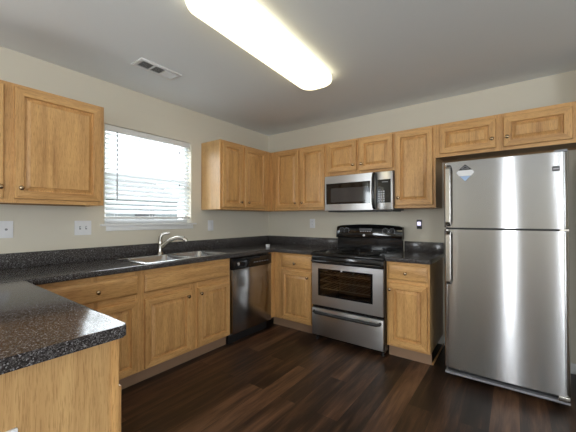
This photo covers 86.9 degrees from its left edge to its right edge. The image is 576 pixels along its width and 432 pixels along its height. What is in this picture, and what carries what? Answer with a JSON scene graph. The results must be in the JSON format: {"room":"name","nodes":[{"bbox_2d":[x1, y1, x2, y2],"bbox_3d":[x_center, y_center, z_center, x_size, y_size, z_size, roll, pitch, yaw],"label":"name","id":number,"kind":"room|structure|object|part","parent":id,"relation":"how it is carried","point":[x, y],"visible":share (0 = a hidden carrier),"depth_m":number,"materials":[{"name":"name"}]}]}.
{"room":"kitchen","nodes":[
{"label":"kitchen","id":0,"kind":"room"},
{"bbox_2d":[0,46,267,253],"bbox_3d":[-2.302,0.046,1.809,0.120,2.468,6.600,0,-1,37],"label":"wall","id":1,"kind":"structure","parent":0,"point":[35,227],"depth_m":2.74,"materials":[{"name":"beige paint"}]},
{"bbox_2d":[0,221,12,237],"bbox_3d":[-1.976,0.095,2.133,0.016,0.120,0.074,0,-1,37],"label":"wall plate","id":2,"kind":"object","parent":1,"relation":"attached to","point":[6,227],"visible":1,"depth_m":2.13,"materials":[{"name":"white plastic"}]},
{"bbox_2d":[0,80,103,206],"bbox_3d":[-1.849,-0.462,2.005,0.376,0.759,1.060,0,-1,37],"label":"upper cabinet","id":3,"kind":"object","parent":1,"relation":"attached to","point":[52,145],"visible":1,"depth_m":2.06,"materials":[{"name":"brown wood"}]},
{"bbox_3d":[-1.895,-0.467,1.699,0.022,0.709,0.453,0,-1,37],"label":"door","id":4,"kind":"part","parent":3,"relation":"part of","materials":[{"name":"brown wood"}]},
{"bbox_3d":[-1.579,-0.463,2.121,0.015,0.607,0.396,0,-1,37],"label":"raised panel","id":5,"kind":"part","parent":3,"relation":"part of","materials":[{"name":"brown wood"}]},
{"bbox_2d":[74,221,90,234],"bbox_3d":[-1.692,0.098,2.513,0.018,0.118,0.122,0,-1,37],"label":"switch plate","id":6,"kind":"object","parent":1,"relation":"attached to","point":[80,227],"visible":1,"depth_m":2.51,"materials":[{"name":"white plastic"}]},
{"bbox_2d":[100,131,196,230],"bbox_3d":[-1.364,-0.337,3.041,0.150,0.945,0.972,0,-1,37],"label":"window","id":7,"kind":"structure","parent":1,"relation":"in","point":[111,224],"depth_m":2.99,"materials":[{"name":"white paint"}]},
{"bbox_2d":[104,124,189,218],"bbox_3d":[-1.359,-0.390,3.028,0.071,0.836,0.879,0,-1,37],"label":"window blind","id":8,"kind":"object","parent":7,"relation":"attached to","point":[109,128],"visible":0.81,"depth_m":2.97,"materials":[{"name":"white paint"}]},
{"bbox_3d":[-1.365,0.017,3.029,0.048,0.022,0.871,0,-1,37],"label":"rail","id":9,"kind":"part","parent":8,"relation":"part of","materials":[{"name":"white paint"}]},
{"bbox_3d":[-1.365,-0.368,3.033,0.056,0.776,0.002,0,-1,37],"label":"ladder cord","id":10,"kind":"part","parent":8,"relation":"part of","materials":[{"name":"white fabric"}]},
{"bbox_3d":[-1.161,-0.545,3.255,0.006,0.415,0.002,0,-1,37],"label":"lift cord","id":11,"kind":"part","parent":8,"relation":"part of","materials":[{"name":"white fabric"}]},
{"bbox_3d":[-1.347,0.082,3.025,0.110,0.018,0.972,0,-1,37],"label":"sill","id":12,"kind":"part","parent":7,"relation":"part of","materials":[{"name":"white paint"}]},
{"bbox_2d":[0,235,337,268],"bbox_3d":[-0.867,0.320,2.669,1.149,0.107,3.498,0,-1,37],"label":"backsplash","id":13,"kind":"structure","parent":1,"relation":"attached to","point":[37,258],"depth_m":2.82,"materials":[{"name":"laminate"}]},
{"bbox_2d":[208,220,212,230],"bbox_3d":[-0.908,0.111,3.573,0.009,0.122,0.076,0,-1,37],"label":"switch plate","id":14,"kind":"object","parent":1,"relation":"attached to","point":[210,222],"visible":1,"depth_m":3.57,"materials":[{"name":"white plastic"}]},
{"bbox_2d":[201,139,278,211],"bbox_3d":[-0.487,-0.447,3.835,0.376,0.759,1.183,0,-1,37],"label":"upper cabinet","id":15,"kind":"object","parent":1,"relation":"attached to","point":[234,176],"visible":0.97,"depth_m":3.45,"materials":[{"name":"brown wood"}]},
{"bbox_3d":[-0.619,-0.452,3.413,0.022,0.707,0.303,0,-1,37],"label":"door","id":16,"kind":"part","parent":15,"relation":"part of","materials":[{"name":"brown wood"}]},
{"bbox_3d":[-0.619,-0.452,3.413,0.015,0.605,0.201,0,-1,37],"label":"raised panel","id":17,"kind":"part","parent":15,"relation":"part of","materials":[{"name":"brown wood"}]},
{"bbox_3d":[-0.386,-0.448,3.760,0.019,0.759,1.183,0,-1,37],"label":"frame","id":18,"kind":"part","parent":15,"relation":"part of","materials":[{"name":"brown wood"}]},
{"bbox_3d":[-0.399,-0.449,3.709,0.022,0.707,0.365,0,-1,37],"label":"door","id":19,"kind":"part","parent":15,"relation":"part of","materials":[{"name":"brown wood"}]},
{"bbox_3d":[-0.398,-0.449,3.709,0.015,0.605,0.263,0,-1,37],"label":"raised panel","id":20,"kind":"part","parent":15,"relation":"part of","materials":[{"name":"brown wood"}]},
{"bbox_2d":[0,0,575,135],"bbox_3d":[-0.009,-1.256,0.113,5.840,0.100,6.840,0,-1,37],"label":"ceiling","id":21,"kind":"structure","parent":0,"point":[379,55],"depth_m":2.16,"materials":[{"name":"white paint"}]},
{"bbox_2d":[131,57,181,80],"bbox_3d":[-1.053,-1.178,2.454,0.164,0.011,0.344,0,-1,37],"label":"ceiling vent","id":22,"kind":"object","parent":21,"relation":"in","point":[142,63],"visible":1,"depth_m":2.44,"materials":[{"name":"white metal"}]},
{"bbox_2d":[185,0,331,89],"bbox_3d":[-0.091,-1.148,2.099,0.304,0.080,1.360,0,-1,34],"label":"ceiling light","id":23,"kind":"object","parent":21,"relation":"attached to","point":[241,22],"visible":1,"depth_m":1.90,"materials":[{"name":"white paint"}]},
{"bbox_2d":[121,317,575,431],"bbox_3d":[-0.006,1.312,0.090,5.840,0.100,6.840,0,-1,37],"label":"floor","id":24,"kind":"structure","parent":0,"point":[275,377],"depth_m":2.17,"materials":[{"name":"brown wood"}]},
{"bbox_2d":[0,339,120,431],"bbox_3d":[-1.205,0.836,1.155,1.192,0.873,0.645,0,-1,37],"label":"base cabinet","id":25,"kind":"object","parent":24,"relation":"on","point":[79,391],"visible":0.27,"depth_m":0.91,"materials":[{"name":"brown wood"}]},
{"bbox_2d":[6,427,17,431],"bbox_3d":[-0.743,0.622,0.780,0.008,0.118,0.076,0,-1,37],"label":"outlet plate","id":26,"kind":"object","parent":25,"relation":"attached to","point":[15,429],"visible":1,"depth_m":0.80,"materials":[{"name":"white plastic"}]},
{"bbox_2d":[0,280,125,374],"bbox_3d":[-1.232,0.378,1.069,1.206,0.040,0.735,0,-1,37],"label":"countertop","id":27,"kind":"structure","parent":25,"relation":"on","point":[38,324],"depth_m":0.98,"materials":[{"name":"stone"}]},
{"bbox_3d":[-1.050,0.784,1.362,1.192,0.766,0.022,0,-1,37],"label":"frame","id":28,"kind":"part","parent":25,"relation":"part of","materials":[{"name":"brown wood"}]},
{"bbox_3d":[-0.799,0.865,1.202,0.546,0.560,0.022,0,-1,37],"label":"door","id":29,"kind":"part","parent":25,"relation":"part of","materials":[{"name":"brown wood"}]},
{"bbox_2d":[36,271,139,389],"bbox_3d":[-1.534,0.845,2.190,0.643,0.873,0.675,0,-1,37],"label":"base cabinet","id":30,"kind":"object","parent":24,"relation":"on","point":[117,296],"visible":0.34,"depth_m":2.17,"materials":[{"name":"brown wood"}]},
{"bbox_3d":[-1.293,0.514,2.051,0.020,0.138,0.560,0,-1,37],"label":"drawer","id":31,"kind":"part","parent":30,"relation":"part of","materials":[{"name":"brown wood"}]},
{"bbox_3d":[-1.208,0.899,2.160,0.022,0.530,0.282,0,-1,37],"label":"door","id":32,"kind":"part","parent":30,"relation":"part of","materials":[{"name":"brown wood"}]},
{"bbox_3d":[-1.207,0.899,2.160,0.015,0.428,0.180,0,-1,37],"label":"raised panel","id":33,"kind":"part","parent":30,"relation":"part of","materials":[{"name":"brown wood"}]},
{"bbox_2d":[136,258,229,382],"bbox_3d":[-1.063,0.851,2.822,0.643,0.873,0.900,0,-1,37],"label":"base cabinet","id":34,"kind":"object","parent":24,"relation":"on","point":[185,309],"visible":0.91,"depth_m":2.57,"materials":[{"name":"brown wood"}]},
{"bbox_3d":[-0.966,0.902,2.484,0.022,0.530,0.418,0,-1,37],"label":"door","id":35,"kind":"part","parent":34,"relation":"part of","materials":[{"name":"brown wood"}]},
{"bbox_3d":[-0.966,0.902,2.484,0.015,0.428,0.316,0,-1,37],"label":"raised panel","id":36,"kind":"part","parent":34,"relation":"part of","materials":[{"name":"brown wood"}]},
{"bbox_2d":[0,235,337,284],"bbox_3d":[-0.867,0.339,2.669,1.149,0.146,3.498,0,-1,37],"label":"countertop","id":37,"kind":"structure","parent":34,"relation":"on","point":[51,266],"depth_m":2.52,"materials":[{"name":"stone"}]},
{"bbox_2d":[114,250,229,263],"bbox_3d":[-1.039,0.457,2.819,0.520,0.178,0.865,0,-1,37],"label":"sink","id":38,"kind":"object","parent":37,"relation":"in","point":[165,257],"visible":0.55,"depth_m":2.83,"materials":[{"name":"metal"}]},
{"bbox_3d":[-1.133,0.456,2.647,0.378,0.178,0.383,0,-1,37],"label":"bowl","id":39,"kind":"part","parent":38,"relation":"part of","materials":[{"name":"metal"}]},
{"bbox_3d":[-0.892,0.458,2.971,0.378,0.178,0.363,0,-1,37],"label":"bowl","id":40,"kind":"part","parent":38,"relation":"part of","materials":[{"name":"metal"}]},
{"bbox_2d":[157,232,187,254],"bbox_3d":[-1.116,0.262,2.947,0.294,0.213,0.068,0,-1,-5],"label":"faucet","id":41,"kind":"object","parent":37,"relation":"on","point":[161,244],"visible":0.99,"depth_m":2.92,"materials":[{"name":"silver metal"}]},
{"bbox_3d":[-1.205,0.196,2.952,0.103,0.081,0.038,0,-1,-30],"label":"lever","id":42,"kind":"part","parent":41,"relation":"part of","materials":[{"name":"silver metal"}]},
{"bbox_3d":[-1.117,0.250,2.936,0.231,0.118,0.041,0,-1,-3],"label":"spout","id":43,"kind":"part","parent":41,"relation":"part of","materials":[{"name":"silver metal"}]},
{"bbox_3d":[-0.836,0.521,2.665,0.020,0.134,0.858,0,-1,37],"label":"drawer","id":44,"kind":"part","parent":34,"relation":"part of","materials":[{"name":"brown wood"}]},
{"bbox_3d":[-0.692,0.905,2.854,0.022,0.530,0.377,0,-1,37],"label":"door","id":45,"kind":"part","parent":34,"relation":"part of","materials":[{"name":"brown wood"}]},
{"bbox_3d":[-0.691,0.905,2.853,0.015,0.428,0.275,0,-1,37],"label":"raised panel","id":46,"kind":"part","parent":34,"relation":"part of","materials":[{"name":"brown wood"}]},
{"bbox_2d":[227,253,270,343],"bbox_3d":[-0.608,0.858,3.425,0.618,0.863,0.594,0,-1,37],"label":"dishwasher","id":47,"kind":"object","parent":24,"relation":"on","point":[250,276],"visible":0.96,"depth_m":3.21,"materials":[{"name":"grey metal"}]},
{"bbox_3d":[-0.435,1.238,3.292,0.020,0.102,0.590,0,-1,37],"label":"toe panel","id":48,"kind":"part","parent":47,"relation":"part of","materials":[{"name":"black plastic"}]},
{"bbox_3d":[-0.389,0.481,3.264,0.057,0.111,0.594,0,-1,37],"label":"control panel","id":49,"kind":"part","parent":47,"relation":"part of","materials":[{"name":"black plastic"}]},
{"bbox_2d":[271,252,312,333],"bbox_3d":[0.188,0.856,3.635,0.615,0.873,0.682,0,-1,37],"label":"base cabinet","id":50,"kind":"object","parent":24,"relation":"on","point":[291,274],"visible":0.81,"depth_m":3.42,"materials":[{"name":"brown wood"}]},
{"bbox_3d":[0.089,0.888,3.384,0.309,0.450,0.015,0,-1,37],"label":"raised panel","id":51,"kind":"part","parent":50,"relation":"part of","materials":[{"name":"brown wood"}]},
{"bbox_3d":[0.089,0.515,3.389,0.411,0.138,0.020,0,-1,37],"label":"drawer","id":52,"kind":"part","parent":50,"relation":"part of","materials":[{"name":"brown wood"}]},
{"bbox_3d":[0.089,0.888,3.384,0.411,0.552,0.022,0,-1,37],"label":"door","id":53,"kind":"part","parent":50,"relation":"part of","materials":[{"name":"brown wood"}]},
{"bbox_2d":[311,224,403,355],"bbox_3d":[0.726,0.691,3.198,0.770,1.195,0.687,0,-1,37],"label":"range","id":54,"kind":"object","parent":24,"relation":"on","point":[349,280],"visible":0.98,"depth_m":3.06,"materials":[{"name":"silver metal"}]},
{"bbox_2d":[320,280,370,295],"bbox_3d":[0.729,0.753,3.200,0.726,0.010,0.467,0,-1,37],"label":"oven rack","id":55,"kind":"object","parent":54,"relation":"in","point":[322,284],"depth_m":3.31,"materials":[{"name":"metal"}]},
{"bbox_2d":[320,274,370,287],"bbox_3d":[0.728,0.678,3.201,0.726,0.010,0.467,0,-1,37],"label":"oven rack","id":56,"kind":"object","parent":54,"relation":"in","point":[323,277],"depth_m":3.29,"materials":[{"name":"metal"}]},
{"bbox_2d":[320,271,370,279],"bbox_3d":[0.728,0.603,3.201,0.726,0.010,0.467,0,-1,37],"label":"oven rack","id":57,"kind":"object","parent":54,"relation":"in","point":[321,272],"depth_m":3.11,"materials":[{"name":"metal"}]},
{"bbox_3d":[0.544,0.989,2.950,0.726,0.037,0.049,0,-1,37],"label":"drawer handle","id":58,"kind":"part","parent":54,"relation":"part of","materials":[{"name":"silver metal"}]},
{"bbox_2d":[311,256,383,316],"bbox_3d":[0.545,0.666,2.954,0.758,0.502,0.079,0,-1,37],"label":"oven","id":59,"kind":"object","parent":54,"relation":"in","point":[372,267],"depth_m":2.92,"materials":[{"name":"silver glass"}]},
{"bbox_3d":[0.562,1.088,2.972,0.754,0.278,0.024,0,-1,37],"label":"storage drawer","id":60,"kind":"part","parent":54,"relation":"part of","materials":[{"name":"metal"}]},
{"bbox_2d":[339,272,370,298],"bbox_3d":[0.904,0.714,3.436,0.702,0.415,0.048,0,-1,37],"label":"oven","id":61,"kind":"object","parent":54,"relation":"in","point":[366,289],"depth_m":3.50,"materials":[{"name":"black glass"}]},
{"bbox_2d":[311,248,402,260],"bbox_3d":[0.739,0.393,3.219,0.766,0.033,0.642,0,-1,37],"label":"cooktop","id":62,"kind":"object","parent":54,"relation":"in","point":[348,254],"depth_m":3.10,"materials":[{"name":"black glass"}]},
{"bbox_3d":[0.879,0.161,3.443,0.150,0.044,0.004,0,-1,37],"label":"display panel","id":63,"kind":"part","parent":54,"relation":"part of","materials":[{"name":"black glass"}]},
{"bbox_2d":[387,258,443,364],"bbox_3d":[1.219,0.848,2.892,0.378,0.873,0.643,0,-1,37],"label":"base cabinet","id":64,"kind":"object","parent":24,"relation":"on","point":[414,291],"visible":0.94,"depth_m":2.68,"materials":[{"name":"brown wood"}]},
{"bbox_3d":[1.047,0.878,2.671,0.228,0.446,0.015,0,-1,37],"label":"raised panel","id":65,"kind":"part","parent":64,"relation":"part of","materials":[{"name":"brown wood"}]},
{"bbox_3d":[1.047,0.502,2.675,0.330,0.136,0.020,0,-1,37],"label":"drawer","id":66,"kind":"part","parent":64,"relation":"part of","materials":[{"name":"brown wood"}]},
{"bbox_3d":[1.047,0.878,2.671,0.330,0.548,0.022,0,-1,37],"label":"door","id":67,"kind":"part","parent":64,"relation":"part of","materials":[{"name":"brown wood"}]},
{"bbox_3d":[1.059,0.793,2.688,0.366,0.766,0.019,0,-1,37],"label":"frame","id":68,"kind":"part","parent":64,"relation":"part of","materials":[{"name":"brown wood"}]},
{"bbox_2d":[385,241,443,264],"bbox_3d":[1.220,0.339,2.902,0.378,0.146,0.633,0,-1,37],"label":"countertop","id":69,"kind":"structure","parent":64,"relation":"on","point":[427,253],"depth_m":3.02,"materials":[{"name":"stone"}]},
{"bbox_3d":[1.395,1.274,2.815,0.010,0.021,0.515,0,-1,37],"label":"shoe trim","id":70,"kind":"part","parent":64,"relation":"part of","materials":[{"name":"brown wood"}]},
{"bbox_2d":[444,149,570,405],"bbox_3d":[1.720,0.420,2.443,0.748,1.721,0.674,0,-1,37],"label":"refrigerator","id":71,"kind":"object","parent":24,"relation":"on","point":[506,233],"visible":1,"depth_m":2.17,"materials":[{"name":"grey metal"}]},
{"bbox_3d":[1.268,-0.161,2.407,0.038,0.485,0.068,0,-1,37],"label":"handle","id":72,"kind":"part","parent":71,"relation":"part of","materials":[{"name":"silver metal"}]},
{"bbox_3d":[1.268,0.329,2.403,0.038,0.425,0.068,0,-1,37],"label":"handle","id":73,"kind":"part","parent":71,"relation":"part of","materials":[{"name":"silver metal"}]},
{"bbox_2d":[457,165,473,180],"bbox_3d":[1.365,-0.333,2.345,0.120,0.128,0.007,0,-1,39],"label":"magnet","id":74,"kind":"object","parent":71,"relation":"attached to","point":[465,173],"visible":1,"depth_m":2.34,"materials":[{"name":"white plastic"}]},
{"bbox_3d":[1.563,-0.168,2.238,0.748,0.515,0.066,0,-1,37],"label":"freezer door","id":75,"kind":"part","parent":71,"relation":"part of","materials":[{"name":"silver metal"}]},
{"bbox_3d":[1.564,0.649,2.230,0.748,1.091,0.066,0,-1,37],"label":"fridge door","id":76,"kind":"part","parent":71,"relation":"part of","materials":[{"name":"silver metal"}]},
{"bbox_2d":[268,70,575,363],"bbox_3d":[1.083,0.057,3.478,3.560,2.468,0.120,0,-1,37],"label":"wall","id":77,"kind":"structure","parent":0,"point":[560,88],"depth_m":3.16,"materials":[{"name":"beige paint"}]},
{"bbox_2d":[271,143,326,210],"bbox_3d":[0.194,-0.448,3.832,0.823,0.759,0.376,0,-1,37],"label":"upper cabinet","id":78,"kind":"object","parent":77,"relation":"attached to","point":[298,175],"visible":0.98,"depth_m":3.69,"materials":[{"name":"brown wood"}]},
{"bbox_3d":[-0.010,-0.449,3.802,0.348,0.707,0.022,0,-1,37],"label":"door","id":79,"kind":"part","parent":78,"relation":"part of","materials":[{"name":"brown wood"}]},
{"bbox_3d":[-0.011,-0.449,3.802,0.246,0.605,0.015,0,-1,37],"label":"raised panel","id":80,"kind":"part","parent":78,"relation":"part of","materials":[{"name":"brown wood"}]},
{"bbox_3d":[0.285,-0.451,3.582,0.337,0.707,0.022,0,-1,37],"label":"door","id":81,"kind":"part","parent":78,"relation":"part of","materials":[{"name":"brown wood"}]},
{"bbox_3d":[0.285,-0.451,3.582,0.235,0.605,0.015,0,-1,37],"label":"raised panel","id":82,"kind":"part","parent":78,"relation":"part of","materials":[{"name":"brown wood"}]},
{"bbox_2d":[310,219,314,227],"bbox_3d":[0.317,0.097,3.967,0.074,0.118,0.008,0,-1,37],"label":"outlet plate","id":83,"kind":"object","parent":77,"relation":"attached to","point":[312,221],"visible":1,"depth_m":3.96,"materials":[{"name":"white plastic"}]},
{"bbox_2d":[327,132,393,176],"bbox_3d":[0.831,-0.642,3.360,0.763,0.381,0.376,0,-1,37],"label":"upper cabinet","id":84,"kind":"object","parent":77,"relation":"attached to","point":[370,154],"visible":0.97,"depth_m":3.21,"materials":[{"name":"brown wood"}]},
{"bbox_3d":[0.593,-0.649,3.354,0.246,0.218,0.015,0,-1,37],"label":"raised panel","id":85,"kind":"part","parent":84,"relation":"part of","materials":[{"name":"brown wood"}]},
{"bbox_3d":[0.594,-0.649,3.354,0.348,0.320,0.022,0,-1,37],"label":"door","id":86,"kind":"part","parent":84,"relation":"part of","materials":[{"name":"brown wood"}]},
{"bbox_2d":[325,171,403,211],"bbox_3d":[0.814,-0.245,3.329,0.762,0.398,0.437,0,-1,37],"label":"microwave","id":87,"kind":"object","parent":84,"relation":"attached to","point":[375,191],"visible":1,"depth_m":3.18,"materials":[{"name":"grey metal"}]},
{"bbox_3d":[0.651,-0.252,3.278,0.558,0.379,0.040,0,-1,37],"label":"door","id":88,"kind":"part","parent":87,"relation":"part of","materials":[{"name":"metal"}]},
{"bbox_3d":[0.863,-0.255,3.066,0.032,0.380,0.072,0,-1,37],"label":"handle","id":89,"kind":"part","parent":87,"relation":"part of","materials":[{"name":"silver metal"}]},
{"bbox_3d":[0.956,-0.254,3.051,0.198,0.379,0.040,0,-1,37],"label":"control panel","id":90,"kind":"part","parent":87,"relation":"part of","materials":[{"name":"metal"}]},
{"bbox_3d":[0.902,-0.646,3.125,0.348,0.332,0.022,0,-1,37],"label":"door","id":91,"kind":"part","parent":84,"relation":"part of","materials":[{"name":"brown wood"}]},
{"bbox_3d":[0.901,-0.646,3.125,0.246,0.230,0.015,0,-1,37],"label":"raised panel","id":92,"kind":"part","parent":84,"relation":"part of","materials":[{"name":"brown wood"}]},
{"bbox_2d":[394,125,441,208],"bbox_3d":[1.288,-0.457,3.018,0.374,0.759,0.376,0,-1,37],"label":"upper cabinet","id":93,"kind":"object","parent":77,"relation":"attached to","point":[418,171],"visible":0.98,"depth_m":2.89,"materials":[{"name":"brown wood"}]},
{"bbox_3d":[1.198,-0.459,2.903,0.236,0.605,0.015,0,-1,37],"label":"raised panel","id":94,"kind":"part","parent":93,"relation":"part of","materials":[{"name":"brown wood"}]},
{"bbox_2d":[417,220,421,228],"bbox_3d":[1.367,0.088,3.172,0.052,0.098,0.030,0,-1,37],"label":"outlet plate","id":95,"kind":"object","parent":77,"relation":"attached to","point":[419,222],"visible":1,"depth_m":3.17,"materials":[{"name":"grey plastic"}]},
{"bbox_2d":[405,241,443,252],"bbox_3d":[1.403,0.322,3.149,0.378,0.107,0.018,0,-1,37],"label":"backsplash","id":96,"kind":"structure","parent":77,"relation":"attached to","point":[431,247],"depth_m":3.13,"materials":[{"name":"stone"}]},
{"bbox_2d":[435,101,575,162],"bbox_3d":[1.851,-0.689,2.601,1.027,0.303,0.376,0,-1,37],"label":"upper cabinet","id":97,"kind":"object","parent":77,"relation":"attached to","point":[545,129],"visible":1,"depth_m":2.49,"materials":[{"name":"brown wood"}]},
{"bbox_3d":[1.550,-0.685,2.643,0.320,0.138,0.015,0,-1,37],"label":"raised panel","id":98,"kind":"part","parent":97,"relation":"part of","materials":[{"name":"brown wood"}]},
{"bbox_3d":[1.550,-0.685,2.643,0.422,0.240,0.022,0,-1,37],"label":"door","id":99,"kind":"part","parent":97,"relation":"part of","materials":[{"name":"brown wood"}]},
{"bbox_3d":[1.928,-0.688,2.361,0.311,0.138,0.015,0,-1,37],"label":"raised panel","id":100,"kind":"part","parent":97,"relation":"part of","materials":[{"name":"brown wood"}]},
{"bbox_3d":[1.928,-0.688,2.362,0.413,0.240,0.022,0,-1,37],"label":"door","id":101,"kind":"part","parent":97,"relation":"part of","materials":[{"name":"brown wood"}]},
{"bbox_2d":[444,337,575,373],"bbox_3d":[1.966,1.240,2.726,1.018,0.084,0.015,0,-1,37],"label":"baseboard","id":102,"kind":"structure","parent":77,"relation":"attached to","point":[573,365],"depth_m":2.46,"materials":[{"name":"white paint"}]},
{"label":"outside","id":103,"kind":"structure","parent":0,"visible":0},
{"bbox_3d":[-12.372,1.708,13.402,29.860,0.020,40.000,0,-1,37],"label":"ground","id":104,"kind":"structure","parent":103,"visible":0},
{"bbox_2d":[106,179,181,216],"bbox_3d":[-11.031,-0.223,16.783,6.800,3.900,7.800,0,-1,37],"label":"neighbor house","id":105,"kind":"structure","parent":104,"relation":"on","point":[130,215],"depth_m":16.68,"materials":[{"name":"grey"}]}
]}

